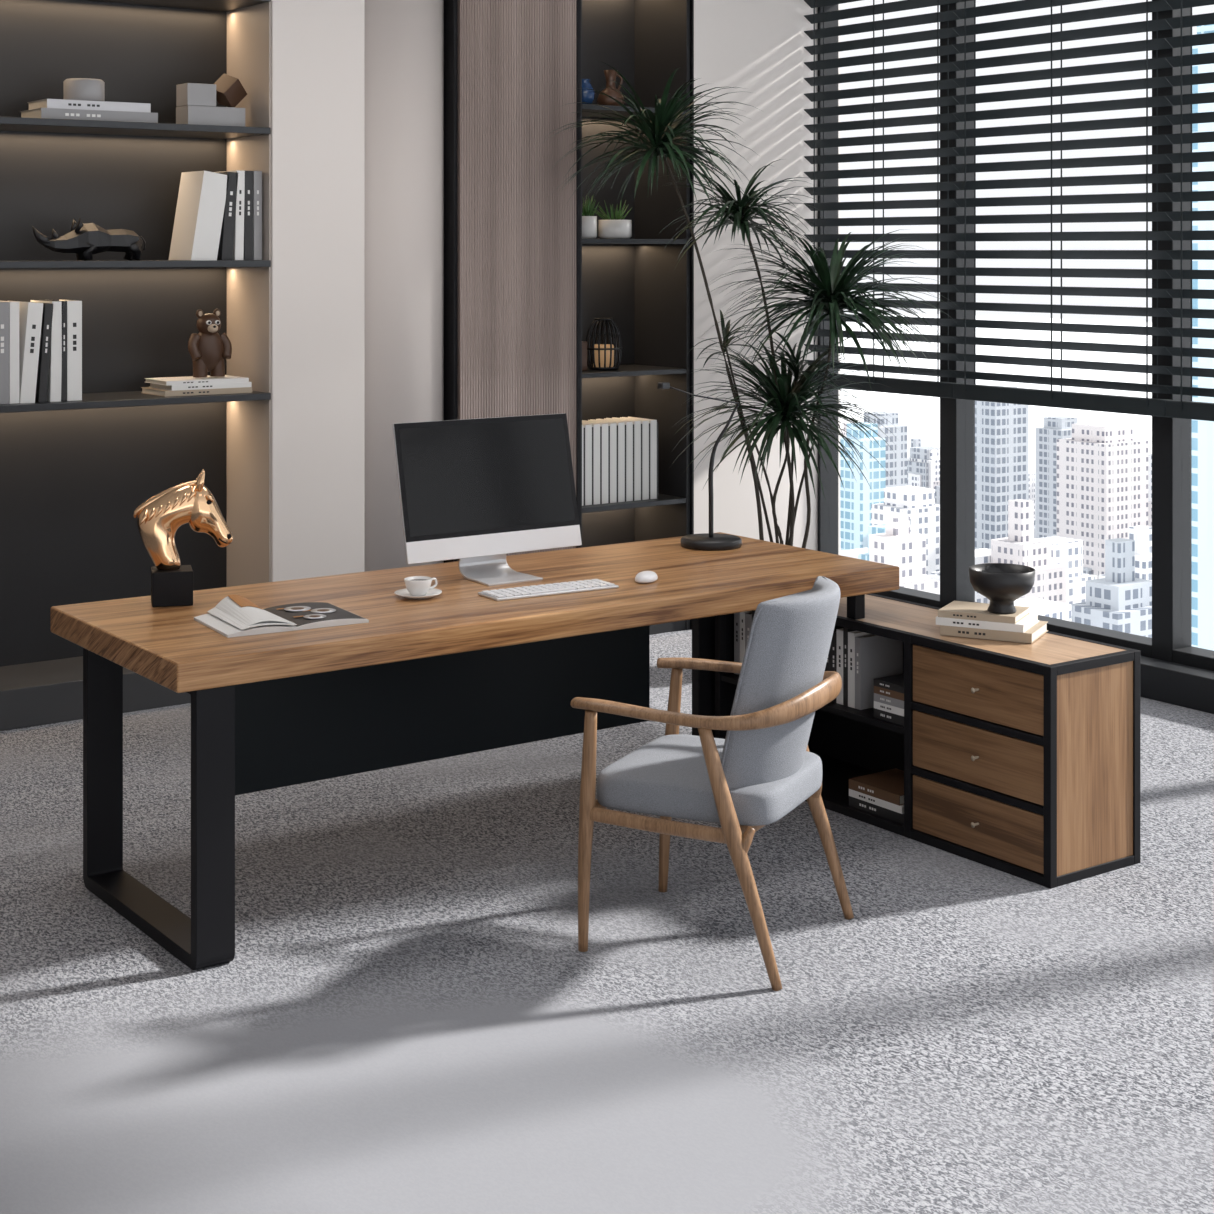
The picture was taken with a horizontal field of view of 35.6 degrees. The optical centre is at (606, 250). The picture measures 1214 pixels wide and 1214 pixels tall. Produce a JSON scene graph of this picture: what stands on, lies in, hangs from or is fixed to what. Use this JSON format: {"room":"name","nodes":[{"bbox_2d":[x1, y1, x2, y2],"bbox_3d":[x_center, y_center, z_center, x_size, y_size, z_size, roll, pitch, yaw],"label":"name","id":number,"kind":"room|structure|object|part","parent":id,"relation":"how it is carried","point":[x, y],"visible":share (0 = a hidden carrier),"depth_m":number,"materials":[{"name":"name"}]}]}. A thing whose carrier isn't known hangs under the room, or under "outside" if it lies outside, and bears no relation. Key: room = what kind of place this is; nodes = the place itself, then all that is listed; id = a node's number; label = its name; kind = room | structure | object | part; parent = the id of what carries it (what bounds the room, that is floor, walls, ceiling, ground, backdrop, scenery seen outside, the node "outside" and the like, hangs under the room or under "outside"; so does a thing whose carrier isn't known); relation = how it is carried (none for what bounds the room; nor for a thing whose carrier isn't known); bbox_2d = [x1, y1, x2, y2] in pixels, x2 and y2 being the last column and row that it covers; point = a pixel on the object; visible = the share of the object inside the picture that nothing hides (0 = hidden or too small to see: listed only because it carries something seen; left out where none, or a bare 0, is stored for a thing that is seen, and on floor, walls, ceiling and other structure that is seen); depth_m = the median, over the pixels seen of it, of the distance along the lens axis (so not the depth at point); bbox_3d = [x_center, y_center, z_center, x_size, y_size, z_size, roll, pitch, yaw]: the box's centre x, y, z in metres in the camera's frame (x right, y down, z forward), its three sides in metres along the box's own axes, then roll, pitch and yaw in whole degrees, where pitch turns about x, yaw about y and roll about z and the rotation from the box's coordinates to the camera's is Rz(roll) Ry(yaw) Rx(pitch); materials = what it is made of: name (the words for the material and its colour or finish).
{"room":"office","nodes":[
{"label":"office","id":0,"kind":"room"},
{"bbox_2d":[0,0,270,730],"bbox_3d":[-3.085,0.185,6.417,4.029,3.090,0.443,0,0,-35],"label":"bookshelf","id":1,"kind":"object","parent":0,"point":[74,475],"depth_m":7.39,"materials":[{"name":"black wood"}]},
{"bbox_2d":[0,300,81,403],"bbox_3d":[-2.191,0.376,7.009,0.413,0.375,0.241,0,0,-35],"label":"books","id":2,"kind":"object","parent":1,"relation":"on","point":[41,341],"visible":1,"depth_m":6.95,"materials":[{"name":"white paper"}]},
{"bbox_2d":[20,99,157,122],"bbox_3d":[-1.964,-0.519,7.171,0.450,0.077,0.241,0,0,-35],"label":"book stack","id":3,"kind":"object","parent":1,"relation":"on","point":[45,108],"visible":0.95,"depth_m":7.07,"materials":[{"name":"grey paper"}]},
{"bbox_2d":[63,78,104,100],"bbox_3d":[-1.981,-0.602,7.160,0.150,0.086,0.150,0,0,-35],"label":"round box","id":4,"kind":"object","parent":3,"relation":"on","point":[87,89],"visible":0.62,"depth_m":7.10,"materials":[{"name":"grey ceramic"}]},
{"bbox_3d":[-3.205,0.185,6.580,4.023,3.090,0.038,0,0,-35],"label":"panel","id":5,"kind":"part","parent":1,"relation":"part of","materials":[{"name":"black wood"}]},
{"bbox_2d":[0,117,270,138],"bbox_3d":[-3.074,-0.467,6.400,4.029,0.026,0.403,0,0,-35],"label":"shelf","id":6,"kind":"object","parent":1,"relation":"attached to","point":[10,127],"depth_m":7.24,"materials":[{"name":"black wood"}]},
{"bbox_2d":[0,260,270,267],"bbox_3d":[-3.074,0.053,6.400,4.029,0.026,0.403,0,0,-35],"label":"shelf","id":7,"kind":"object","parent":1,"relation":"attached to","point":[3,263],"depth_m":7.12,"materials":[{"name":"black wood"}]},
{"bbox_2d":[32,218,145,260],"bbox_3d":[-1.956,-0.040,7.152,0.443,0.164,0.136,0,0,-35],"label":"figurine","id":8,"kind":"object","parent":7,"relation":"on","point":[85,240],"visible":0.99,"depth_m":7.11,"materials":[{"name":"black"}]},
{"bbox_2d":[0,391,270,412],"bbox_3d":[-3.074,0.573,6.400,4.029,0.026,0.403,0,0,-35],"label":"shelf","id":9,"kind":"object","parent":1,"relation":"attached to","point":[90,399],"depth_m":7.13,"materials":[{"name":"grey metal"}]},
{"bbox_2d":[82,0,270,11],"bbox_3d":[-3.074,-0.987,6.400,4.029,0.026,0.403,0,0,-35],"label":"shelf","id":10,"kind":"object","parent":1,"relation":"attached to","point":[116,5],"depth_m":7.48,"materials":[{"name":"black wood"}]},
{"bbox_2d":[141,375,251,396],"bbox_3d":[-1.607,0.530,7.402,0.360,0.058,0.241,0,0,-35],"label":"book stack","id":11,"kind":"object","parent":1,"relation":"on","point":[187,385],"visible":1,"depth_m":7.32,"materials":[{"name":"beige paper"}]},
{"bbox_2d":[188,309,231,377],"bbox_3d":[-1.558,0.363,7.403,0.179,0.266,0.115,0,0,-35],"label":"bear figurine","id":12,"kind":"object","parent":11,"relation":"on","point":[208,350],"visible":1,"depth_m":7.37,"materials":[{"name":"brown plastic"}]},
{"bbox_2d":[176,74,246,126],"bbox_3d":[-1.544,-0.590,7.422,0.266,0.217,0.120,0,0,-35],"label":"sculpture","id":13,"kind":"object","parent":1,"relation":"on","point":[195,102],"visible":0.86,"depth_m":7.36,"materials":[{"name":"grey ceramic"}]},
{"bbox_2d":[169,170,261,259],"bbox_3d":[-1.541,-0.128,7.436,0.297,0.366,0.221,0,0,-35],"label":"books","id":14,"kind":"object","parent":1,"relation":"on","point":[218,215],"visible":0.95,"depth_m":7.36,"materials":[{"name":"white paper"}]},
{"bbox_2d":[227,1,270,586],"bbox_3d":[-1.436,0.180,7.572,0.008,3.100,0.400,0,0,-35],"label":"shelf side panel","id":15,"kind":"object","parent":1,"relation":"attached to","point":[248,28],"depth_m":7.54,"materials":[{"name":"beige wood"}]},
{"bbox_2d":[444,0,457,562],"bbox_3d":[-0.758,0.180,8.087,0.018,3.100,0.430,0,0,-35],"label":"trim","id":16,"kind":"structure","parent":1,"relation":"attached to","point":[450,6],"depth_m":7.93,"materials":[{"name":"black metal"}]},
{"bbox_2d":[576,0,580,547],"bbox_3d":[-0.254,0.180,8.431,0.018,3.100,0.455,0,0,-35],"label":"trim","id":17,"kind":"structure","parent":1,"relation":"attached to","point":[578,2],"depth_m":8.24,"materials":[{"name":"black metal"}]},
{"bbox_2d":[271,0,363,581],"bbox_3d":[-1.276,0.180,7.706,0.408,3.100,0.450,0,0,-35],"label":"wall","id":18,"kind":"structure","parent":0,"point":[317,46],"depth_m":7.52,"materials":[{"name":"beige paint"}]},
{"bbox_2d":[364,0,443,571],"bbox_3d":[-0.937,0.180,7.947,0.420,3.100,0.450,0,0,-35],"label":"wall","id":19,"kind":"structure","parent":0,"point":[404,39],"depth_m":7.74,"materials":[{"name":"beige paint"}]},
{"bbox_2d":[458,0,575,560],"bbox_3d":[-0.504,0.180,8.256,0.592,3.100,0.450,0,0,-35],"label":"panel","id":20,"kind":"object","parent":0,"point":[517,58],"depth_m":8.07,"materials":[{"name":"brown wood"}]},
{"bbox_2d":[582,216,596,238],"bbox_3d":[-0.090,-0.101,8.435,0.090,0.100,0.090,0,0,-35],"label":"pot","id":21,"kind":"object","parent":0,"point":[589,223],"depth_m":8.40,"materials":[{"name":"white ceramic"}]},
{"bbox_2d":[0,629,1213,1213],"bbox_3d":[0.467,1.780,4.004,7.050,0.100,8.700,0,0,-35],"label":"floor","id":22,"kind":"structure","parent":0,"point":[407,1015],"depth_m":4.28,"materials":[{"name":"carpet"}]},
{"bbox_2d":[51,532,899,969],"bbox_3d":[-0.312,1.355,5.528,2.368,0.750,0.885,0,0,-35],"label":"executive desk","id":23,"kind":"object","parent":22,"relation":"on","point":[458,670],"visible":0.86,"depth_m":5.22,"materials":[{"name":"brown wood"}]},
{"bbox_3d":[-1.163,1.391,4.859,0.100,0.678,0.765,0,0,-35],"label":"leg","id":24,"kind":"part","parent":23,"relation":"part of","materials":[{"name":"black metal"}]},
{"bbox_2d":[133,469,232,606],"bbox_3d":[-1.178,0.796,5.256,0.272,0.367,0.110,0,0,-16],"label":"head sculpture","id":25,"kind":"object","parent":23,"relation":"on","point":[160,516],"visible":1,"depth_m":5.22,"materials":[{"name":"gold metal"}]},
{"bbox_2d":[194,595,368,637],"bbox_3d":[-0.861,0.951,4.991,0.385,0.058,0.270,0,0,-30],"label":"open magazine","id":26,"kind":"object","parent":23,"relation":"on","point":[234,615],"visible":1,"depth_m":4.94,"materials":[{"name":"white paper"}]},
{"bbox_2d":[228,595,262,609],"bbox_3d":[-0.960,0.935,5.017,0.060,0.027,0.105,0,0,-30],"label":"photo","id":27,"kind":"object","parent":26,"relation":"on","point":[235,602],"depth_m":4.99,"materials":[{"name":"brown paper"}]},
{"bbox_2d":[394,576,441,598],"bbox_3d":[-0.533,0.954,5.337,0.134,0.053,0.134,0,0,-35],"label":"coffee cup","id":28,"kind":"object","parent":23,"relation":"on","point":[417,587],"visible":1,"depth_m":5.32,"materials":[{"name":"white ceramic"}]},
{"bbox_3d":[-0.460,1.254,5.432,1.440,0.403,0.020,0,0,-35],"label":"modesty panel","id":29,"kind":"part","parent":23,"relation":"part of","materials":[{"name":"black"}]},
{"bbox_2d":[392,413,581,585],"bbox_3d":[-0.325,0.744,5.642,0.612,0.471,0.197,0,0,-35],"label":"desktop computer","id":30,"kind":"object","parent":23,"relation":"on","point":[475,492],"visible":1,"depth_m":5.67,"materials":[{"name":"silver metal"}]},
{"bbox_2d":[478,579,618,600],"bbox_3d":[-0.167,0.974,5.426,0.400,0.012,0.120,0,0,-31],"label":"keyboard","id":31,"kind":"object","parent":23,"relation":"on","point":[522,592],"visible":1,"depth_m":5.39,"materials":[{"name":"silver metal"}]},
{"bbox_2d":[635,571,657,582],"bbox_3d":[0.116,0.966,5.597,0.064,0.028,0.113,0,0,14],"label":"computer mouse","id":32,"kind":"object","parent":23,"relation":"on","point":[644,576],"visible":1,"depth_m":5.56,"materials":[{"name":"white plastic"}]},
{"bbox_2d":[657,382,741,550],"bbox_3d":[0.325,0.709,6.243,0.251,0.542,0.202,0,0,-35],"label":"desk lamp","id":33,"kind":"object","parent":23,"relation":"on","point":[710,541],"visible":1,"depth_m":6.25,"materials":[{"name":"black metal"}]},
{"bbox_3d":[0.352,1.391,6.361,0.140,0.678,0.040,0,0,-35],"label":"leg","id":34,"kind":"part","parent":23,"relation":"part of","materials":[{"name":"black metal"}]},
{"bbox_2d":[581,0,689,634],"bbox_3d":[0.001,0.185,8.621,0.615,3.090,0.438,0,0,-35],"label":"niche shelf","id":35,"kind":"object","parent":22,"relation":"on","point":[635,282],"visible":0.52,"depth_m":8.79,"materials":[{"name":"black wood"}]},
{"bbox_2d":[582,341,586,370],"bbox_3d":[-0.133,0.474,8.453,0.070,0.130,0.060,0,0,-35],"label":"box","id":36,"kind":"object","parent":35,"relation":"on","point":[584,344],"visible":0.24,"depth_m":8.44,"materials":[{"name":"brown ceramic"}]},
{"bbox_2d":[582,79,594,103],"bbox_3d":[-0.102,-0.701,8.426,0.100,0.120,0.100,0,0,-35],"label":"vase","id":37,"kind":"object","parent":35,"relation":"on","point":[588,95],"visible":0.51,"depth_m":8.39,"materials":[{"name":"blue ceramic"}]},
{"bbox_2d":[582,194,598,238],"bbox_3d":[-0.100,-0.150,8.436,0.135,0.198,0.162,0,0,22],"label":"potted succulent","id":38,"kind":"object","parent":35,"relation":"on","point":[589,222],"visible":0.78,"depth_m":8.40,"materials":[{"name":"white ceramic"}]},
{"bbox_2d":[585,318,621,369],"bbox_3d":[-0.016,0.421,8.512,0.168,0.230,0.168,0,0,-35],"label":"candle lantern","id":39,"kind":"object","parent":35,"relation":"on","point":[603,354],"visible":1,"depth_m":8.47,"materials":[{"name":"black metal"}]},
{"bbox_2d":[593,344,613,366],"bbox_3d":[-0.016,0.477,8.512,0.096,0.103,0.096,0,0,-35],"label":"candle","id":40,"kind":"object","parent":39,"relation":"on","point":[602,357],"depth_m":8.47,"materials":[{"name":"brown wax"}]},
{"bbox_2d":[596,70,624,105],"bbox_3d":[0.017,-0.726,8.536,0.131,0.170,0.130,0,0,-35],"label":"ceramic jug","id":41,"kind":"object","parent":35,"relation":"on","point":[611,75],"visible":0.84,"depth_m":8.50,"materials":[{"name":"brown ceramic"}]},
{"bbox_2d":[594,200,631,238],"bbox_3d":[0.020,-0.142,8.534,0.184,0.182,0.168,0,0,6],"label":"potted succulent","id":42,"kind":"object","parent":35,"relation":"on","point":[617,228],"visible":0.99,"depth_m":8.47,"materials":[{"name":"white ceramic"}]},
{"bbox_2d":[582,417,657,505],"bbox_3d":[-0.013,0.950,8.551,0.450,0.358,0.220,0,0,-35],"label":"books","id":43,"kind":"object","parent":35,"relation":"on","point":[620,455],"visible":0.82,"depth_m":8.47,"materials":[{"name":"white paper"}]},
{"bbox_3d":[0.011,-0.629,8.604,0.578,0.022,0.398,0,0,-35],"label":"shelf","id":44,"kind":"part","parent":35,"relation":"part of","materials":[{"name":"black wood"}]},
{"bbox_3d":[0.011,-0.039,8.604,0.578,0.022,0.398,0,0,-35],"label":"shelf","id":45,"kind":"part","parent":35,"relation":"part of","materials":[{"name":"black wood"}]},
{"bbox_3d":[0.011,0.551,8.604,0.578,0.022,0.398,0,0,-35],"label":"shelf","id":46,"kind":"part","parent":35,"relation":"part of","materials":[{"name":"black wood"}]},
{"bbox_3d":[0.011,1.141,8.604,0.578,0.022,0.398,0,0,-35],"label":"shelf","id":47,"kind":"part","parent":35,"relation":"part of","materials":[{"name":"grey metal"}]},
{"bbox_2d":[570,576,853,990],"bbox_3d":[0.292,1.285,4.766,0.590,0.897,0.604,0,0,26],"label":"armchair","id":48,"kind":"object","parent":22,"relation":"on","point":[764,768],"visible":1,"depth_m":4.57,"materials":[{"name":"grey fabric"}]},
{"bbox_3d":[-0.048,1.430,4.652,0.065,0.602,0.040,0,0,45],"label":"leg","id":49,"kind":"part","parent":48,"relation":"part of","materials":[{"name":"brown wood"}]},
{"bbox_3d":[0.127,1.389,4.566,0.391,0.044,0.029,0,0,26],"label":"rail","id":50,"kind":"part","parent":48,"relation":"part of","materials":[{"name":"brown wood"}]},
{"bbox_3d":[0.172,1.430,5.105,0.065,0.602,0.040,0,0,7],"label":"leg","id":51,"kind":"part","parent":48,"relation":"part of","materials":[{"name":"brown wood"}]},
{"bbox_3d":[0.290,1.094,4.767,0.586,0.084,0.604,0,0,26],"label":"arm rail","id":52,"kind":"part","parent":48,"relation":"part of","materials":[{"name":"brown wood"}]},
{"bbox_2d":[597,734,821,825],"bbox_3d":[0.267,1.332,4.779,0.476,0.092,0.480,0,0,26],"label":"seat cushion","id":53,"kind":"object","parent":48,"relation":"on","point":[667,776],"depth_m":4.61,"materials":[{"name":"grey fabric"}]},
{"bbox_3d":[0.318,1.430,4.472,0.208,0.607,0.058,0,0,21],"label":"leg","id":54,"kind":"part","parent":48,"relation":"part of","materials":[{"name":"brown wood"}]},
{"bbox_3d":[0.452,1.081,4.689,0.239,0.488,0.455,0,0,26],"label":"backrest","id":55,"kind":"part","parent":48,"relation":"part of","materials":[{"name":"grey fabric"}]},
{"bbox_3d":[0.540,1.430,4.928,0.208,0.607,0.058,0,0,31],"label":"leg","id":56,"kind":"part","parent":48,"relation":"part of","materials":[{"name":"brown wood"}]},
{"bbox_2d":[546,60,959,548],"bbox_3d":[0.588,0.482,7.846,1.767,2.496,1.061,0,0,1],"label":"dracaena","id":57,"kind":"object","parent":22,"relation":"on","point":[786,399],"visible":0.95,"depth_m":7.81,"materials":[{"name":"green plant"}]},
{"bbox_2d":[715,593,1139,888],"bbox_3d":[0.926,1.430,5.812,0.391,0.600,1.450,0,0,-35],"label":"base cabinet","id":58,"kind":"object","parent":22,"relation":"on","point":[1018,759],"visible":0.73,"depth_m":5.32,"materials":[{"name":"black wood"}]},
{"bbox_2d":[734,610,903,824],"bbox_3d":[0.731,1.437,5.992,0.211,0.533,0.850,0,0,-35],"label":"books","id":59,"kind":"object","parent":58,"relation":"in","point":[869,666],"visible":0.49,"depth_m":5.82,"materials":[{"name":"paper"}]},
{"bbox_3d":[1.163,1.242,5.435,0.294,0.165,0.502,0,0,-35],"label":"drawer","id":60,"kind":"part","parent":58,"relation":"part of","materials":[{"name":"brown wood"}]},
{"bbox_3d":[1.163,1.433,5.435,0.294,0.162,0.502,0,0,-35],"label":"drawer","id":61,"kind":"part","parent":58,"relation":"part of","materials":[{"name":"brown wood"}]},
{"bbox_3d":[1.163,1.621,5.435,0.294,0.158,0.502,0,0,-35],"label":"drawer","id":62,"kind":"part","parent":58,"relation":"part of","materials":[{"name":"brown wood"}]},
{"bbox_2d":[936,601,1047,642],"bbox_3d":[1.136,1.094,5.577,0.285,0.070,0.201,0,0,27],"label":"book stack","id":63,"kind":"object","parent":58,"relation":"on","point":[957,618],"visible":0.99,"depth_m":5.51,"materials":[{"name":"beige paper"}]},
{"bbox_2d":[969,563,1034,613],"bbox_3d":[1.156,0.995,5.534,0.192,0.127,0.192,0,0,-35],"label":"pedestal bowl","id":64,"kind":"object","parent":63,"relation":"on","point":[1002,584],"visible":1,"depth_m":5.48,"materials":[{"name":"black ceramic"}]},
{"bbox_3d":[1.346,1.430,5.237,0.323,0.548,0.014,0,0,-35],"label":"panel","id":65,"kind":"part","parent":58,"relation":"part of","materials":[{"name":"brown wood"}]},
{"bbox_2d":[598,220,631,238],"bbox_3d":[0.036,-0.093,8.525,0.150,0.085,0.149,0,0,-35],"label":"pot","id":66,"kind":"object","parent":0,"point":[607,229],"depth_m":8.46,"materials":[{"name":"white ceramic"}]},
{"bbox_2d":[694,0,839,554],"bbox_3d":[0.630,0.180,9.065,0.905,3.100,0.450,0,0,-35],"label":"wall","id":67,"kind":"structure","parent":0,"point":[757,46],"depth_m":8.80,"materials":[{"name":"white paint"}]},
{"bbox_2d":[690,0,693,629],"bbox_3d":[0.260,0.180,8.797,0.010,3.100,0.455,0,0,-35],"label":"trim","id":68,"kind":"structure","parent":67,"relation":"attached to","point":[691,1],"depth_m":8.62,"materials":[{"name":"black metal"}]},
{"bbox_3d":[3.423,1.680,5.775,0.180,0.100,8.150,0,0,-35],"label":"wall","id":69,"kind":"structure","parent":0,"visible":0},
{"bbox_2d":[818,4,939,607],"bbox_3d":[1.292,0.190,8.762,0.120,2.880,0.809,0,0,-35],"label":"frame","id":70,"kind":"object","parent":69,"relation":"on","point":[828,511],"visible":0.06,"depth_m":9.07,"materials":[{"name":"black metal"}]},
{"bbox_2d":[940,0,1151,657],"bbox_3d":[1.862,0.190,7.963,0.120,2.880,1.155,0,0,-35],"label":"frame","id":71,"kind":"object","parent":69,"relation":"on","point":[957,416],"visible":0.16,"depth_m":8.35,"materials":[{"name":"black metal"}]},
{"bbox_2d":[1140,655,1213,713],"bbox_3d":[3.301,1.665,5.688,0.120,0.130,8.149,0,0,-35],"label":"trim","id":72,"kind":"structure","parent":69,"relation":"attached to","point":[1186,686],"depth_m":7.19,"materials":[{"name":"black"}]},
{"bbox_2d":[1152,0,1213,670],"bbox_3d":[2.533,0.190,7.023,0.120,2.880,1.155,0,0,-35],"label":"frame","id":73,"kind":"object","parent":69,"relation":"on","point":[1171,437],"visible":0.6,"depth_m":7.41,"materials":[{"name":"black metal"}]},
{"bbox_3d":[3.423,-1.310,5.775,0.180,0.120,8.150,0,0,-35],"label":"wall","id":74,"kind":"structure","parent":0,"visible":0},
{"bbox_2d":[804,0,959,397],"bbox_3d":[1.235,-0.312,8.619,0.072,1.915,0.969,0,0,-35],"label":"blind","id":75,"kind":"object","parent":74,"relation":"attached to","point":[890,385],"visible":0.75,"depth_m":8.57,"materials":[{"name":"grey"}]},
{"bbox_2d":[952,0,1172,416],"bbox_3d":[1.844,-0.312,7.766,0.072,1.915,1.123,0,0,-35],"label":"blind","id":76,"kind":"object","parent":74,"relation":"attached to","point":[1147,406],"visible":1,"depth_m":7.74,"materials":[{"name":"grey"}]},
{"bbox_2d":[1165,0,1213,420],"bbox_3d":[2.479,-0.312,6.876,0.072,1.915,1.059,0,0,-35],"label":"blind","id":77,"kind":"object","parent":74,"relation":"attached to","point":[1181,409],"visible":1,"depth_m":7.22,"materials":[{"name":"grey"}]},
{"label":"outside","id":78,"kind":"structure","parent":0,"visible":0},
{"bbox_2d":[840,314,1151,472],"bbox_3d":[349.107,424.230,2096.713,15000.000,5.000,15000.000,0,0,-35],"label":"sky","id":79,"kind":"structure","parent":78,"point":[921,414],"depth_m":6512.34,"materials":[{"name":"white"}]},
{"bbox_2d":[840,24,1213,650],"bbox_3d":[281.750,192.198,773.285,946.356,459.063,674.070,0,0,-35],"label":"city skyline","id":80,"kind":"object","parent":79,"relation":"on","point":[1082,520],"visible":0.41,"depth_m":460.82}
]}

